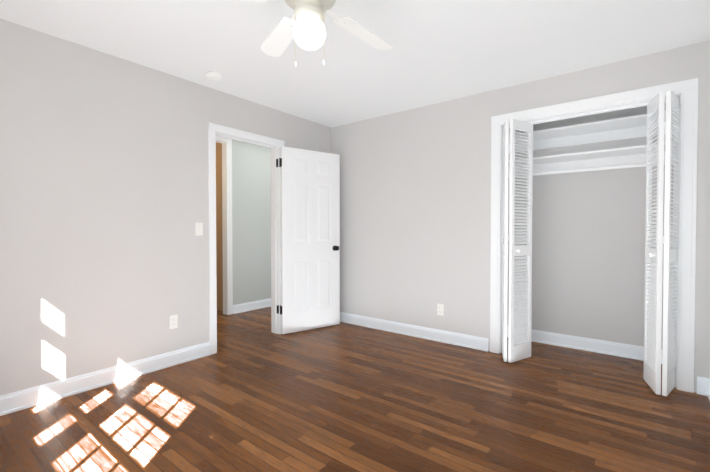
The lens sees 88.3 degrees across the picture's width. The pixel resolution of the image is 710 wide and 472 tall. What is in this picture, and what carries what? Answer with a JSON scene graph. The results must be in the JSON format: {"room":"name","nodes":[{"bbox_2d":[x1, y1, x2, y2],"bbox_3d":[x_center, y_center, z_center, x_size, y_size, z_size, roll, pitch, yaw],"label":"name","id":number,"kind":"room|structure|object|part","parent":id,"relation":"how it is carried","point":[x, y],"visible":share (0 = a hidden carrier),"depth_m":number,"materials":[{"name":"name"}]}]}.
{"room":"empty bedroom","nodes":[
{"label":"empty bedroom","id":0,"kind":"room"},
{"bbox_2d":[0,19,330,395],"bbox_3d":[-1.561,-0.130,3.150,0.120,2.440,4.124,1,1,38],"label":"wall","id":1,"kind":"structure","parent":0,"point":[104,249],"depth_m":2.67,"materials":[{"name":"beige paint"}]},
{"bbox_2d":[0,342,210,415],"bbox_3d":[-2.004,1.042,2.484,0.026,0.117,2.198,1,1,38],"label":"baseboard","id":2,"kind":"structure","parent":1,"relation":"attached to","point":[12,402],"depth_m":2.64,"materials":[{"name":"white wood"}]},
{"bbox_2d":[169,314,177,328],"bbox_3d":[-1.534,0.726,3.095,0.007,0.115,0.070,1,1,38],"label":"outlet","id":3,"kind":"object","parent":1,"relation":"attached to","point":[173,321],"visible":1,"depth_m":3.09,"materials":[{"name":"white plastic"}]},
{"bbox_2d":[195,223,202,235],"bbox_3d":[-1.387,-0.062,3.263,0.017,0.115,0.070,1,1,38],"label":"switch plate","id":4,"kind":"object","parent":1,"relation":"attached to","point":[198,229],"visible":1,"depth_m":3.26,"materials":[{"name":"white plastic"}]},
{"bbox_2d":[208,122,284,353],"bbox_3d":[-1.110,0.022,3.730,0.164,2.118,0.892,1,1,38],"label":"door frame","id":5,"kind":"structure","parent":1,"relation":"attached to","point":[273,144],"depth_m":3.68,"materials":[{"name":"white wood"}]},
{"bbox_2d":[276,146,339,333],"bbox_3d":[-0.502,0.046,4.182,0.353,2.030,0.724,1,1,38],"label":"door","id":6,"kind":"structure","parent":1,"relation":"in","point":[310,239],"depth_m":4.14,"materials":[{"name":"white wood"}]},
{"bbox_3d":[-0.847,0.005,3.999,0.034,1.689,0.002,1,1,38],"label":"door jamb hinge leaves","id":7,"kind":"part","parent":6,"relation":"part of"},
{"bbox_2d":[216,140,239,311],"bbox_3d":[-2.317,-0.169,5.528,1.720,2.440,0.100,1,1,38],"label":"wall","id":8,"kind":"structure","parent":0,"point":[235,144],"depth_m":5.05,"materials":[{"name":"paint"}]},
{"bbox_2d":[216,136,232,314],"bbox_3d":[-2.028,-0.123,4.573,0.112,2.380,1.050,1,1,38],"label":"trim","id":9,"kind":"structure","parent":8,"relation":"attached to","point":[227,224],"depth_m":4.92,"materials":[{"name":"white wood"}]},
{"bbox_2d":[240,141,270,303],"bbox_3d":[-1.214,-0.170,5.624,0.100,2.440,1.390,1,1,38],"label":"wall","id":10,"kind":"structure","parent":0,"point":[251,214],"depth_m":5.26,"materials":[{"name":"paint"}]},
{"bbox_2d":[233,298,270,313],"bbox_3d":[-1.257,0.993,5.483,0.026,0.117,1.294,1,1,38],"label":"baseboard","id":11,"kind":"structure","parent":10,"relation":"attached to","point":[239,308],"depth_m":5.20,"materials":[{"name":"white wood"}]},
{"bbox_2d":[0,307,709,471],"bbox_3d":[-1.060,1.118,3.284,6.730,0.060,4.920,1,1,38],"label":"floor","id":12,"kind":"structure","parent":0,"point":[254,393],"depth_m":2.26,"materials":[{"name":"brown wood"}]},
{"bbox_2d":[0,0,709,127],"bbox_3d":[-1.060,-1.392,3.243,6.730,0.080,4.920,1,1,38],"label":"ceiling","id":13,"kind":"structure","parent":0,"point":[442,51],"depth_m":2.52,"materials":[{"name":"paint"}]},
{"bbox_2d":[206,71,221,80],"bbox_3d":[-1.180,-1.331,3.058,0.128,0.034,0.128,1,1,38],"label":"smoke detector","id":14,"kind":"object","parent":13,"relation":"attached to","point":[214,76],"visible":1,"depth_m":3.02,"materials":[{"name":"white plastic"}]},
{"bbox_2d":[246,0,392,66],"bbox_3d":[-0.180,-1.065,1.768,1.212,0.525,1.177,1,1,38],"label":"ceiling fan","id":15,"kind":"object","parent":13,"relation":"hanging from","point":[304,27],"visible":1,"depth_m":1.77,"materials":[{"name":"beige"}]},
{"bbox_2d":[331,40,709,392],"bbox_3d":[1.108,-0.138,3.617,3.510,2.440,0.100,1,1,38],"label":"wall","id":16,"kind":"structure","parent":0,"point":[415,216],"depth_m":3.71,"materials":[{"name":"beige paint"}]},
{"bbox_2d":[340,312,488,351],"bbox_3d":[0.471,1.017,4.054,1.989,0.117,0.026,1,1,38],"label":"baseboard","id":17,"kind":"structure","parent":16,"relation":"attached to","point":[469,341],"depth_m":3.88,"materials":[{"name":"white wood"}]},
{"bbox_2d":[437,304,443,315],"bbox_3d":[0.874,0.755,3.747,0.070,0.115,0.007,1,1,38],"label":"outlet","id":18,"kind":"object","parent":16,"relation":"attached to","point":[440,309],"visible":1,"depth_m":3.74,"materials":[{"name":"white plastic"}]},
{"bbox_2d":[501,119,532,362],"bbox_3d":[1.385,0.044,3.214,0.257,2.090,0.289,1,1,38],"label":"bifold door","id":19,"kind":"structure","parent":16,"relation":"in","point":[518,326],"depth_m":3.16,"materials":[{"name":"white wood"}]},
{"bbox_2d":[490,78,698,392],"bbox_3d":[1.854,-0.005,3.022,1.408,2.194,0.122,1,1,38],"label":"trim","id":20,"kind":"structure","parent":16,"relation":"attached to","point":[685,92],"depth_m":2.61,"materials":[{"name":"white wood"}]},
{"bbox_2d":[643,90,679,395],"bbox_3d":[2.176,0.054,2.588,0.189,2.090,0.298,1,1,38],"label":"bifold door","id":21,"kind":"structure","parent":16,"relation":"in","point":[654,352],"depth_m":2.54,"materials":[{"name":"white wood"}]},
{"bbox_2d":[697,376,703,393],"bbox_3d":[2.655,1.037,2.788,0.026,0.117,0.466,1,1,38],"label":"baseboard","id":22,"kind":"structure","parent":16,"relation":"attached to","point":[699,379],"depth_m":2.54,"materials":[{"name":"white wood"}]},
{"bbox_2d":[704,377,709,400],"bbox_3d":[1.246,1.066,0.988,0.029,0.117,3.903,1,1,38],"label":"baseboard","id":23,"kind":"structure","parent":16,"relation":"attached to","point":[706,380],"depth_m":2.52,"materials":[{"name":"white wood"}]},
{"bbox_2d":[507,103,673,348],"bbox_3d":[2.057,-0.133,3.330,1.660,2.440,0.616,1,1,38],"label":"wall","id":24,"kind":"structure","parent":0,"point":[588,254],"depth_m":3.44,"materials":[{"name":"paint"}]},
{"bbox_2d":[508,111,673,177],"bbox_3d":[2.102,-0.767,3.295,1.560,0.419,0.360,1,1,38],"label":"shelf","id":25,"kind":"object","parent":24,"relation":"attached to","point":[629,127],"visible":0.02,"depth_m":3.32,"materials":[{"name":"white wood"}]},
{"bbox_2d":[531,329,661,363],"bbox_3d":[2.204,1.026,3.455,1.559,0.117,0.026,1,1,38],"label":"baseboard","id":26,"kind":"structure","parent":24,"relation":"attached to","point":[575,342],"depth_m":3.45,"materials":[{"name":"white wood"}]}
]}

